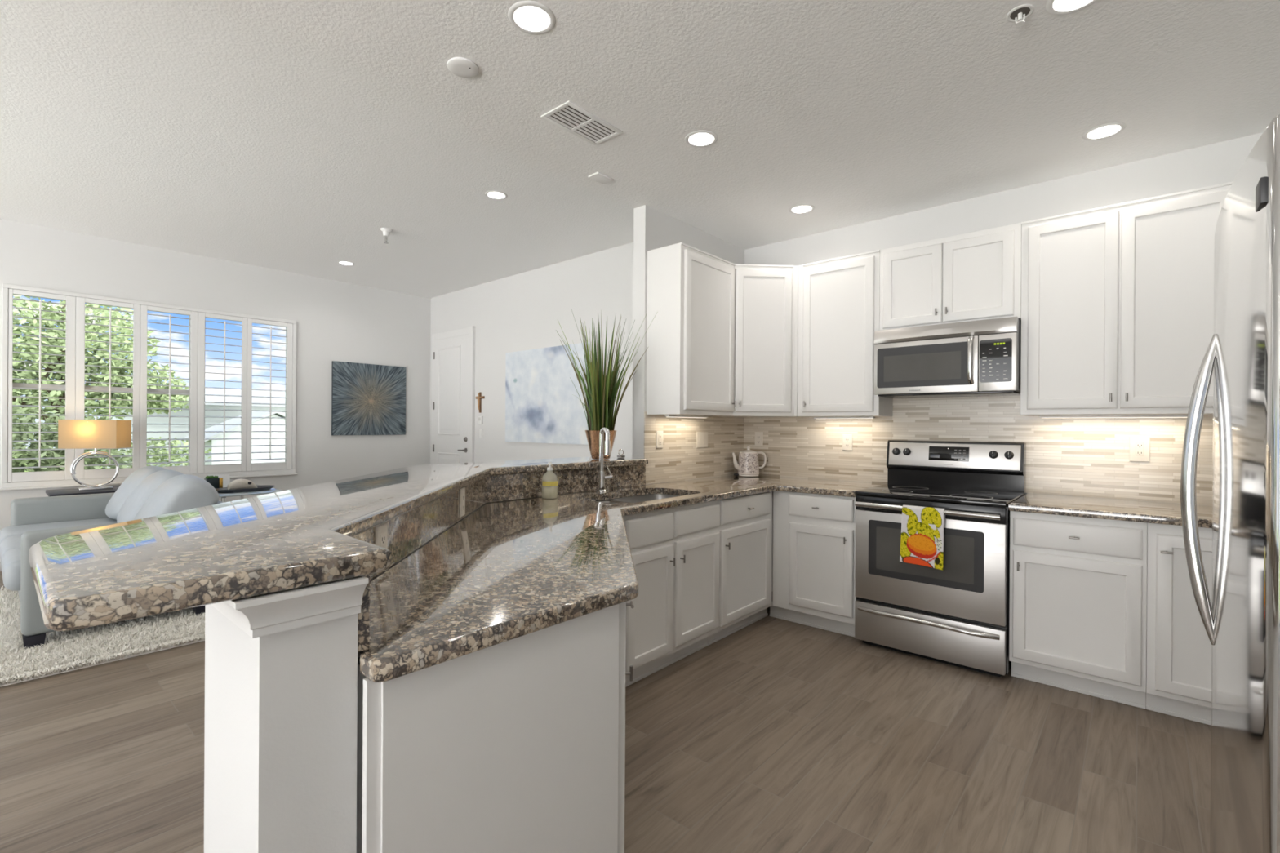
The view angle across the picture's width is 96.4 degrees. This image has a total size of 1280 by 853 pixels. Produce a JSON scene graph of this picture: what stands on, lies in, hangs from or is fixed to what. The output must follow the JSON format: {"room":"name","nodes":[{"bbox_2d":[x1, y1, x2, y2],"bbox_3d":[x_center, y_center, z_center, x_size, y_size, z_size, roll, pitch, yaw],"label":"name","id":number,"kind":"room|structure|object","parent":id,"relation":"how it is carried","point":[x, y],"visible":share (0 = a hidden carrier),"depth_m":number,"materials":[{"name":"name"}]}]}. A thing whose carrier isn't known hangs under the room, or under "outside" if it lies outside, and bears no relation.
{"room":"kitchen","nodes":[
{"label":"kitchen","id":0,"kind":"room"},
{"bbox_2d":[0,218,431,530],"bbox_3d":[-5.618,-0.274,5.034,0.150,3.070,8.000,0,0,41],"label":"wall","id":1,"kind":"structure","parent":0,"point":[337,321],"depth_m":6.74,"materials":[{"name":"white paint"}]},
{"bbox_2d":[0,283,297,490],"bbox_3d":[-4.837,-0.340,5.880,0.175,1.800,2.340,0,0,41],"label":"window","id":2,"kind":"structure","parent":1,"relation":"in","point":[5,486],"depth_m":5.70,"materials":[{"name":"white paint"}]},
{"bbox_2d":[7,288,75,482],"bbox_3d":[-5.387,-0.358,5.160,0.096,1.696,0.418,0,0,41],"label":"plantation shutter","id":3,"kind":"object","parent":2,"relation":"attached to","point":[70,320],"visible":0.94,"depth_m":5.15,"materials":[{"name":"paint"}]},
{"bbox_2d":[75,297,140,479],"bbox_3d":[-5.098,-0.356,5.490,0.096,1.696,0.455,0,0,41],"label":"plantation shutter","id":4,"kind":"object","parent":2,"relation":"attached to","point":[82,473],"visible":0.88,"depth_m":5.46,"materials":[{"name":"paint"}]},
{"bbox_2d":[139,305,197,474],"bbox_3d":[-4.798,-0.355,5.835,0.096,1.696,0.455,0,0,41],"label":"plantation shutter","id":5,"kind":"object","parent":2,"relation":"attached to","point":[191,468],"visible":0.93,"depth_m":5.80,"materials":[{"name":"paint"}]},
{"bbox_2d":[196,311,247,473],"bbox_3d":[-4.503,-0.353,6.173,0.096,1.696,0.440,0,0,41],"label":"plantation shutter","id":6,"kind":"object","parent":2,"relation":"attached to","point":[201,468],"visible":1,"depth_m":6.14,"materials":[{"name":"paint"}]},
{"bbox_2d":[246,318,293,471],"bbox_3d":[-4.209,-0.352,6.510,0.096,1.696,0.450,0,0,41],"label":"plantation shutter","id":7,"kind":"object","parent":2,"relation":"attached to","point":[287,464],"visible":1,"depth_m":6.48,"materials":[{"name":"paint"}]},
{"bbox_2d":[331,360,405,435],"bbox_3d":[-3.466,-0.346,7.359,0.034,0.910,0.925,0,0,41],"label":"canvas painting","id":8,"kind":"object","parent":1,"relation":"attached to","point":[367,399],"visible":1,"depth_m":7.32},
{"bbox_2d":[0,0,633,297],"bbox_3d":[-3.637,-1.895,3.314,5.079,0.200,8.000,0,0,41],"label":"ceiling","id":9,"kind":"structure","parent":0,"point":[209,128],"depth_m":3.84,"materials":[{"name":"white paint"}]},
{"bbox_2d":[337,261,355,265],"bbox_3d":[-3.228,-1.814,6.288,0.168,0.047,0.168,0,0,41],"label":"recessed light","id":10,"kind":"object","parent":9,"relation":"in","point":[344,263],"visible":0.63,"depth_m":6.33,"materials":[{"name":"white plastic"}]},
{"bbox_2d":[380,227,392,244],"bbox_3d":[-2.306,-1.728,5.199,0.104,0.122,0.104,0,0,41],"label":"sprinkler","id":11,"kind":"object","parent":9,"relation":"attached to","point":[386,231],"visible":1,"depth_m":5.18,"materials":[{"name":"white metal"}]},
{"bbox_2d":[484,190,507,199],"bbox_3d":[-1.105,-1.799,4.398,0.168,0.047,0.168,0,0,41],"label":"recessed light","id":12,"kind":"object","parent":9,"relation":"in","point":[494,194],"visible":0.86,"depth_m":4.44,"materials":[{"name":"white plastic"}]},
{"bbox_2d":[204,484,644,852],"bbox_3d":[-0.615,0.770,2.395,0.774,1.049,3.014,0,0,10],"label":"wall","id":13,"kind":"structure","parent":0,"point":[281,708],"depth_m":0.92,"materials":[{"name":"white paint"}]},
{"bbox_2d":[210,575,368,638],"bbox_3d":[-0.642,0.278,2.369,0.775,0.063,3.089,0,0,8],"label":"trim","id":14,"kind":"structure","parent":13,"relation":"attached to","point":[260,615],"depth_m":0.88,"materials":[{"name":"white paint"}]},
{"bbox_2d":[29,456,648,631],"bbox_3d":[-0.731,0.224,2.388,1.086,0.039,3.360,0,0,10],"label":"bar","id":15,"kind":"object","parent":13,"relation":"on","point":[300,537],"visible":0.93,"depth_m":0.97,"materials":[{"name":"stone"}]},
{"bbox_2d":[556,310,656,458],"bbox_3d":[-0.220,-0.261,3.703,0.638,0.934,0.572,0,0,-4],"label":"potted grass","id":16,"kind":"object","parent":15,"relation":"on","point":[601,390],"depth_m":3.62,"materials":[{"name":"green plant"}]},
{"bbox_2d":[617,448,625,457],"bbox_3d":[-0.127,0.179,3.815,0.045,0.056,0.035,0,0,41],"label":"napkin ring","id":17,"kind":"object","parent":15,"relation":"on","point":[620,455],"visible":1,"depth_m":3.81,"materials":[{"name":"silver metal"}]},
{"bbox_2d":[352,464,645,652],"bbox_3d":[-0.530,0.313,2.415,0.642,0.133,2.833,0,0,10],"label":"backsplash","id":18,"kind":"structure","parent":13,"relation":"attached to","point":[408,531],"depth_m":2.47,"materials":[{"name":"brown stone"}]},
{"bbox_2d":[374,521,387,549],"bbox_3d":[-0.665,0.310,1.475,0.008,0.116,0.072,0,0,-4],"label":"wall outlet","id":19,"kind":"object","parent":18,"relation":"attached to","point":[380,531],"visible":0.48,"depth_m":1.47,"materials":[{"name":"beige plastic"}]},
{"bbox_2d":[380,532,385,547],"bbox_3d":[-0.663,0.310,1.475,0.002,0.070,0.034,0,0,-4],"label":"receptacle","id":20,"kind":"object","parent":19,"relation":"attached to","point":[382,534],"depth_m":1.47,"materials":[{"name":"beige plastic"}]},
{"bbox_2d":[459,487,465,517],"bbox_3d":[-0.724,0.309,2.338,0.008,0.116,0.072,0,0,-4],"label":"wall outlet","id":21,"kind":"object","parent":18,"relation":"attached to","point":[462,491],"visible":0.98,"depth_m":2.32,"materials":[{"name":"beige plastic"}]},
{"bbox_2d":[462,493,464,511],"bbox_3d":[-0.722,0.309,2.338,0.002,0.070,0.034,0,0,-4],"label":"receptacle","id":22,"kind":"object","parent":21,"relation":"attached to","point":[463,494],"depth_m":2.33,"materials":[{"name":"beige plastic"}]},
{"bbox_2d":[585,430,617,458],"bbox_3d":[-0.251,0.115,3.668,0.206,0.182,0.206,0,0,41],"label":"pot","id":23,"kind":"object","parent":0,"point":[593,436],"depth_m":3.61,"materials":[{"name":"gold metal"}]},
{"bbox_2d":[0,571,1210,852],"bbox_3d":[-2.388,1.343,2.209,8.849,0.120,8.400,0,0,41],"label":"floor","id":24,"kind":"structure","parent":0,"point":[775,735],"depth_m":2.23,"materials":[{"name":"brown wood"}]},
{"bbox_2d":[45,485,119,496],"bbox_3d":[-4.885,0.915,5.133,0.500,0.700,0.600,0,0,41],"label":"end table","id":25,"kind":"object","parent":24,"relation":"on","point":[59,492],"visible":0.12,"depth_m":4.96,"materials":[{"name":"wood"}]},
{"bbox_2d":[57,417,131,490],"bbox_3d":[-4.880,0.241,5.132,0.416,0.646,0.234,0,0,-16],"label":"table lamp","id":26,"kind":"object","parent":25,"relation":"on","point":[95,433],"visible":1,"depth_m":5.04,"materials":[{"name":"fabric"}]},
{"bbox_2d":[0,585,204,687],"bbox_3d":[-4.221,1.240,3.315,2.451,0.059,2.904,0,0,41],"label":"shag rug","id":27,"kind":"object","parent":24,"relation":"on","point":[62,651],"visible":0.6,"depth_m":3.30,"materials":[{"name":"beige carpet"}]},
{"bbox_2d":[0,466,223,649],"bbox_3d":[-3.908,0.799,4.224,2.125,0.921,1.085,0,0,41],"label":"sofa","id":28,"kind":"object","parent":27,"relation":"on","point":[148,491],"visible":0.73,"depth_m":3.99,"materials":[{"name":"white fabric"}]},
{"bbox_2d":[0,535,21,566],"bbox_3d":[-4.008,0.862,4.113,0.583,0.180,0.785,0,0,41],"label":"seat cushion","id":29,"kind":"object","parent":28,"relation":"on","point":[7,544],"depth_m":3.81,"materials":[{"name":"white fabric"}]},
{"bbox_2d":[1,547,20,591],"bbox_3d":[-3.567,0.865,3.728,0.583,0.180,0.785,0,0,41],"label":"seat cushion","id":30,"kind":"object","parent":28,"relation":"on","point":[11,560],"depth_m":3.29,"materials":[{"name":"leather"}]},
{"bbox_2d":[0,517,117,543],"bbox_3d":[-4.450,0.859,4.498,0.583,0.180,0.785,0,0,41],"label":"seat cushion","id":31,"kind":"object","parent":28,"relation":"on","point":[17,528],"depth_m":4.49,"materials":[{"name":"white fabric"}]},
{"bbox_2d":[105,466,166,519],"bbox_3d":[-4.198,0.553,4.829,0.590,0.452,0.473,0,0,41],"label":"cushion","id":32,"kind":"object","parent":28,"relation":"on","point":[114,502],"depth_m":4.66,"materials":[{"name":"white fabric"}]},
{"bbox_2d":[116,469,182,522],"bbox_3d":[-3.727,0.556,4.418,0.590,0.452,0.473,0,0,41],"label":"cushion","id":33,"kind":"object","parent":28,"relation":"on","point":[139,496],"depth_m":4.25,"materials":[{"name":"white fabric"}]},
{"bbox_2d":[133,474,219,519],"bbox_3d":[-3.256,0.560,4.007,0.590,0.452,0.473,0,0,41],"label":"cushion","id":34,"kind":"object","parent":28,"relation":"on","point":[178,493],"depth_m":3.86,"materials":[{"name":"white fabric"}]},
{"bbox_2d":[217,484,283,502],"bbox_3d":[-3.630,0.913,5.110,1.120,0.720,0.495,0,0,41],"label":"console table","id":35,"kind":"object","parent":24,"relation":"on","point":[223,496],"visible":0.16,"depth_m":4.75,"materials":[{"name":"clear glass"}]},
{"bbox_2d":[204,475,222,488],"bbox_3d":[-3.641,0.486,4.884,0.097,0.134,0.112,0,0,41],"label":"planter","id":36,"kind":"object","parent":35,"relation":"on","point":[215,482],"visible":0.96,"depth_m":4.86,"materials":[{"name":"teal ceramic"}]},
{"bbox_2d":[207,473,230,487],"bbox_3d":[-3.737,0.487,5.076,0.060,0.129,0.160,0,0,41],"label":"greeting card","id":37,"kind":"object","parent":35,"relation":"on","point":[226,480],"visible":0.43,"depth_m":5.10,"materials":[{"name":"white paper"}]},
{"bbox_2d":[214,484,275,493],"bbox_3d":[-3.408,0.539,4.921,0.260,0.029,0.470,0,0,41],"label":"serving tray","id":38,"kind":"object","parent":35,"relation":"on","point":[224,490],"visible":0.81,"depth_m":4.86,"materials":[{"name":"black"}]},
{"bbox_2d":[227,478,257,489],"bbox_3d":[-3.408,0.496,4.915,0.127,0.091,0.210,0,0,41],"label":"shell","id":39,"kind":"object","parent":38,"relation":"on","point":[241,483],"visible":0.94,"depth_m":4.87,"materials":[{"name":"beige ceramic"}]},
{"bbox_2d":[356,600,634,852],"bbox_3d":[-0.373,0.858,1.993,0.655,0.876,2.084,0,0,-4],"label":"base cabinet","id":40,"kind":"object","parent":24,"relation":"on","point":[516,745],"visible":0.61,"depth_m":1.14,"materials":[{"name":"white paint"}]},
{"bbox_2d":[357,475,887,683],"bbox_3d":[0.212,0.403,2.805,1.516,0.038,3.673,0,0,41],"label":"countertop","id":41,"kind":"structure","parent":40,"relation":"on","point":[508,570],"depth_m":1.49,"materials":[{"name":"stone"}]},
{"bbox_2d":[542,462,558,498],"bbox_3d":[-0.478,0.283,3.032,0.087,0.190,0.086,0,0,41],"label":"soap bottle","id":42,"kind":"object","parent":41,"relation":"on","point":[548,492],"visible":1,"depth_m":3.00,"materials":[{"name":"white plastic"}]},
{"bbox_2d":[595,426,613,492],"bbox_3d":[-0.211,0.192,3.330,0.094,0.378,0.093,0,0,12],"label":"kitchen faucet","id":43,"kind":"object","parent":41,"relation":"on","point":[601,477],"visible":1,"depth_m":3.33,"materials":[{"name":"silver metal"}]},
{"bbox_2d":[595,493,681,503],"bbox_3d":[0.000,0.510,3.202,0.427,0.176,0.782,0,0,41],"label":"sink","id":44,"kind":"object","parent":41,"relation":"in","point":[635,499],"visible":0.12,"depth_m":3.49,"materials":[{"name":"silver metal"}]},
{"bbox_2d":[732,446,766,476],"bbox_3d":[0.875,0.271,4.527,0.232,0.232,0.254,0,0,26],"label":"teapot","id":45,"kind":"object","parent":41,"relation":"on","point":[748,465],"visible":1,"depth_m":4.43,"materials":[{"name":"ceramic"}]},
{"bbox_2d":[622,500,719,687],"bbox_3d":[-0.032,0.859,3.180,0.620,0.876,0.896,0,0,41],"label":"base cabinet","id":46,"kind":"object","parent":24,"relation":"on","point":[675,551],"visible":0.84,"depth_m":3.01,"materials":[{"name":"white paint"}]},
{"bbox_2d":[706,491,772,645],"bbox_3d":[0.502,0.862,3.792,0.620,0.876,0.724,0,0,41],"label":"base cabinet","id":47,"kind":"object","parent":24,"relation":"on","point":[745,522],"visible":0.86,"depth_m":3.55,"materials":[{"name":"white paint"}]},
{"bbox_2d":[769,491,856,637],"bbox_3d":[1.253,0.867,3.873,0.616,0.876,0.630,0,0,41],"label":"base cabinet","id":48,"kind":"object","parent":24,"relation":"on","point":[814,569],"visible":0.79,"depth_m":3.64,"materials":[{"name":"white paint"}]},
{"bbox_2d":[854,440,1026,677],"bbox_3d":[1.776,0.701,3.403,0.778,1.216,0.712,0,0,41],"label":"stove","id":49,"kind":"object","parent":24,"relation":"on","point":[957,614],"visible":1,"depth_m":3.22,"materials":[{"name":"silver metal"}]},
{"bbox_2d":[899,505,945,569],"bbox_3d":[1.550,0.603,3.141,0.220,0.326,0.048,0,0,41],"label":"dish towel","id":50,"kind":"object","parent":49,"relation":"hanging from","point":[922,540],"visible":1,"depth_m":3.13,"materials":[{"name":"fabric"}]},
{"bbox_2d":[854,484,1024,506],"bbox_3d":[1.775,0.401,3.400,0.778,0.024,0.599,0,0,41],"label":"cooktop","id":51,"kind":"object","parent":49,"relation":"in","point":[942,495],"depth_m":3.31,"materials":[{"name":"black glass"}]},
{"bbox_2d":[1008,511,1146,709],"bbox_3d":[2.279,0.874,2.977,0.530,0.876,0.630,0,0,41],"label":"base cabinet","id":52,"kind":"object","parent":24,"relation":"on","point":[1077,602],"visible":0.96,"depth_m":2.76,"materials":[{"name":"white paint"}]},
{"bbox_2d":[1146,523,1212,724],"bbox_3d":[2.694,0.877,2.615,0.569,0.876,0.630,0,0,41],"label":"base cabinet","id":53,"kind":"object","parent":24,"relation":"on","point":[1179,645],"visible":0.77,"depth_m":2.54,"materials":[{"name":"white paint"}]},
{"bbox_2d":[1008,493,1212,528],"bbox_3d":[2.521,0.418,2.803,1.122,0.038,0.641,0,0,41],"label":"countertop","id":54,"kind":"structure","parent":53,"relation":"on","point":[1148,512],"depth_m":2.80,"materials":[{"name":"stone"}]},
{"bbox_2d":[1180,114,1279,852],"bbox_3d":[1.310,0.470,0.753,0.871,1.675,0.860,0,0,41],"label":"refrigerator","id":55,"kind":"object","parent":24,"relation":"on","point":[1242,621],"visible":1,"depth_m":0.78,"materials":[{"name":"grey metal"}]},
{"bbox_2d":[631,204,744,484],"bbox_3d":[0.402,-0.077,4.260,0.111,2.753,1.251,0,0,41],"label":"wall","id":56,"kind":"structure","parent":0,"point":[679,459],"depth_m":3.95,"materials":[{"name":"tile"}]},
{"bbox_2d":[656,431,662,448],"bbox_3d":[0.135,0.088,3.863,0.008,0.116,0.072,0,0,41],"label":"wall outlet","id":57,"kind":"object","parent":56,"relation":"attached to","point":[659,433],"visible":1,"depth_m":3.86,"materials":[{"name":"beige plastic"}]},
{"bbox_2d":[658,434,662,444],"bbox_3d":[0.136,0.088,3.862,0.002,0.070,0.034,0,0,41],"label":"receptacle","id":58,"kind":"object","parent":57,"relation":"attached to","point":[660,435],"depth_m":3.86,"materials":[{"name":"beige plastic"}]},
{"bbox_2d":[646,242,736,417],"bbox_3d":[0.371,-0.607,3.894,0.328,1.093,0.625,0,0,41],"label":"upper cabinet","id":59,"kind":"object","parent":56,"relation":"attached to","point":[691,290],"depth_m":3.72,"materials":[{"name":"white paint"}]},
{"bbox_2d":[696,431,707,448],"bbox_3d":[0.463,0.100,4.240,0.008,0.116,0.140,0,0,41],"label":"light switch","id":60,"kind":"object","parent":56,"relation":"attached to","point":[701,437],"visible":1,"depth_m":4.23,"materials":[{"name":"beige plastic"}]},
{"bbox_2d":[218,0,1279,249],"bbox_3d":[-0.517,-1.615,0.591,3.533,0.317,8.000,0,0,41],"label":"ceiling","id":61,"kind":"structure","parent":0,"point":[857,112],"depth_m":2.43,"materials":[{"name":"white paint"}]},
{"bbox_2d":[447,57,479,77],"bbox_3d":[-0.718,-1.453,2.322,0.124,0.012,0.124,0,0,41],"label":"smoke detector","id":62,"kind":"object","parent":61,"relation":"attached to","point":[461,67],"visible":1,"depth_m":2.31,"materials":[{"name":"white plastic"}]},
{"bbox_2d":[507,0,555,34],"bbox_3d":[-0.385,-1.476,2.042,0.168,0.047,0.168,0,0,41],"label":"recessed light","id":63,"kind":"object","parent":61,"relation":"in","point":[531,17],"visible":1,"depth_m":2.07,"materials":[{"name":"white plastic"}]},
{"bbox_2d":[540,100,622,145],"bbox_3d":[-0.274,-1.453,2.754,0.200,0.007,0.356,0,0,41],"label":"ceiling vent","id":64,"kind":"object","parent":61,"relation":"in","point":[568,116],"visible":1,"depth_m":2.74,"materials":[{"name":"white plastic"}]},
{"bbox_2d":[588,171,613,184],"bbox_3d":[-0.228,-1.451,3.344,0.085,0.012,0.130,0,0,41],"label":"ceiling speaker","id":65,"kind":"object","parent":61,"relation":"attached to","point":[597,176],"visible":1,"depth_m":3.33,"materials":[{"name":"white plastic"}]},
{"bbox_2d":[684,129,718,146],"bbox_3d":[0.310,-1.472,2.890,0.168,0.047,0.168,0,0,41],"label":"recessed light","id":66,"kind":"object","parent":61,"relation":"in","point":[702,138],"visible":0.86,"depth_m":2.92,"materials":[{"name":"white plastic"}]},
{"bbox_2d":[788,204,814,213],"bbox_3d":[1.076,-1.468,3.808,0.168,0.047,0.168,0,0,41],"label":"recessed light","id":67,"kind":"object","parent":61,"relation":"in","point":[800,208],"visible":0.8,"depth_m":3.85,"materials":[{"name":"white plastic"}]},
{"bbox_2d":[1005,4,1034,26],"bbox_3d":[1.328,-1.426,1.999,0.084,0.040,0.084,0,0,41],"label":"sprinkler","id":68,"kind":"object","parent":61,"relation":"attached to","point":[1019,14],"visible":1,"depth_m":1.99,"materials":[{"name":"white metal"}]},
{"bbox_2d":[1009,7,1030,19],"bbox_3d":[1.328,-1.443,1.999,0.059,0.002,0.059,0,0,4],"label":"cup","id":69,"kind":"object","parent":68,"relation":"on","point":[1015,13],"depth_m":1.99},
{"bbox_2d":[1045,0,1097,15],"bbox_3d":[1.468,-1.464,1.925,0.168,0.047,0.168,0,0,41],"label":"recessed light","id":70,"kind":"object","parent":61,"relation":"in","point":[1059,7],"visible":1,"depth_m":1.98,"materials":[{"name":"white plastic"}]},
{"bbox_2d":[1081,122,1126,140],"bbox_3d":[2.263,-1.459,2.793,0.168,0.047,0.168,0,0,41],"label":"recessed light","id":71,"kind":"object","parent":61,"relation":"in","point":[1108,130],"visible":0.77,"depth_m":2.82,"materials":[{"name":"white plastic"}]},
{"bbox_2d":[430,132,1262,568],"bbox_3d":[0.298,-0.237,5.276,8.849,3.070,0.158,0,0,41],"label":"wall","id":72,"kind":"structure","parent":0,"point":[520,312],"depth_m":3.95,"materials":[{"name":"white paint"}]},
{"bbox_2d":[432,334,468,464],"bbox_3d":[-2.522,0.045,7.583,0.860,2.454,0.088,0,0,41],"label":"door","id":73,"kind":"structure","parent":72,"relation":"in","point":[451,355],"depth_m":7.57,"materials":[{"name":"white paint"}]},
{"bbox_2d":[431,325,475,464],"bbox_3d":[-2.503,0.001,7.597,1.040,2.555,0.040,0,0,41],"label":"trim","id":74,"kind":"structure","parent":72,"relation":"attached to","point":[470,331],"depth_m":7.28,"materials":[{"name":"white paint"}]},
{"bbox_2d":[475,391,484,413],"bbox_3d":[-2.016,-0.302,7.171,0.180,0.257,0.044,0,0,41],"label":"crucifix","id":75,"kind":"object","parent":72,"relation":"attached to","point":[480,397],"visible":1,"depth_m":7.16,"materials":[{"name":"brown wood"}]},
{"bbox_2d":[477,416,483,423],"bbox_3d":[-2.002,-0.081,7.172,0.088,0.095,0.023,0,0,41],"label":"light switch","id":76,"kind":"object","parent":72,"relation":"attached to","point":[480,419],"visible":1,"depth_m":7.15,"materials":[{"name":"white plastic"}]},
{"bbox_2d":[479,429,483,438],"bbox_3d":[-1.992,0.092,7.172,0.072,0.116,0.008,0,0,41],"label":"light switch","id":77,"kind":"object","parent":72,"relation":"attached to","point":[481,431],"visible":1,"depth_m":7.16,"materials":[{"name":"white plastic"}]},
{"bbox_2d":[505,342,591,444],"bbox_3d":[-1.039,-0.343,6.324,1.445,1.052,0.036,0,0,41],"label":"canvas painting","id":78,"kind":"object","parent":72,"relation":"attached to","point":[542,406],"visible":0.94,"depth_m":6.31,"materials":[{"name":"white fabric"}]},
{"bbox_2d":[755,431,763,446],"bbox_3d":[0.953,0.102,4.592,0.072,0.116,0.008,0,0,41],"label":"wall outlet","id":79,"kind":"object","parent":72,"relation":"attached to","point":[758,435],"visible":1,"depth_m":4.59,"materials":[{"name":"beige plastic"}]},
{"bbox_2d":[756,435,760,444],"bbox_3d":[0.952,0.102,4.591,0.034,0.070,0.002,0,0,41],"label":"receptacle","id":80,"kind":"object","parent":79,"relation":"attached to","point":[758,437],"depth_m":4.59,"materials":[{"name":"beige plastic"}]},
{"bbox_2d":[719,263,805,417],"bbox_3d":[0.879,-0.612,4.260,0.601,1.077,0.609,0,0,41],"label":"upper cabinet","id":81,"kind":"object","parent":72,"relation":"attached to","point":[766,295],"visible":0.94,"depth_m":4.06,"materials":[{"name":"white paint"}]},
{"bbox_2d":[797,249,893,418],"bbox_3d":[1.413,-0.600,3.982,0.566,1.093,0.328,0,0,41],"label":"upper cabinet","id":82,"kind":"object","parent":72,"relation":"attached to","point":[838,319],"depth_m":3.88,"materials":[{"name":"white paint"}]},
{"bbox_2d":[842,434,852,450],"bbox_3d":[1.494,0.114,4.121,0.072,0.116,0.008,0,0,41],"label":"wall outlet","id":83,"kind":"object","parent":72,"relation":"attached to","point":[846,438],"visible":1,"depth_m":4.12,"materials":[{"name":"beige plastic"}]},
{"bbox_2d":[844,437,849,447],"bbox_3d":[1.492,0.114,4.119,0.034,0.070,0.002,0,0,41],"label":"receptacle","id":84,"kind":"object","parent":83,"relation":"attached to","point":[846,439],"depth_m":4.12,"materials":[{"name":"beige plastic"}]},
{"bbox_2d":[880,222,1021,330],"bbox_3d":[1.919,-0.876,3.542,0.768,0.535,0.328,0,0,41],"label":"upper cabinet","id":85,"kind":"object","parent":72,"relation":"attached to","point":[973,276],"visible":0.95,"depth_m":3.42,"materials":[{"name":"white paint"}]},
{"bbox_2d":[873,316,1021,398],"bbox_3d":[1.876,-0.396,3.497,0.761,0.417,0.436,0,0,41],"label":"microwave","id":86,"kind":"object","parent":85,"relation":"attached to","point":[980,357],"visible":0.98,"depth_m":3.34,"materials":[{"name":"grey metal"}]},
{"bbox_2d":[1020,181,1233,417],"bbox_3d":[2.532,-0.593,3.006,0.862,1.093,0.328,0,0,41],"label":"upper cabinet","id":87,"kind":"object","parent":72,"relation":"attached to","point":[1117,300],"depth_m":2.92,"materials":[{"name":"white paint"}]},
{"bbox_2d":[1092,417,1186,417],"bbox_3d":[2.538,-0.047,3.068,0.630,0.003,0.028,0,0,41],"label":"diffuser","id":88,"kind":"object","parent":87,"relation":"attached to","point":[1092,417],"depth_m":2.99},
{"bbox_2d":[1129,436,1150,462],"bbox_3d":[2.689,0.122,3.079,0.084,0.135,0.008,0,0,41],"label":"wall outlet","id":89,"kind":"object","parent":72,"relation":"attached to","point":[1140,446],"visible":1,"depth_m":3.08,"materials":[{"name":"beige plastic"}]},
{"bbox_2d":[1135,442,1143,455],"bbox_3d":[2.687,0.122,3.077,0.034,0.070,0.002,0,0,41],"label":"receptacle","id":90,"kind":"object","parent":89,"relation":"attached to","point":[1139,446],"depth_m":3.08,"materials":[{"name":"beige plastic"}]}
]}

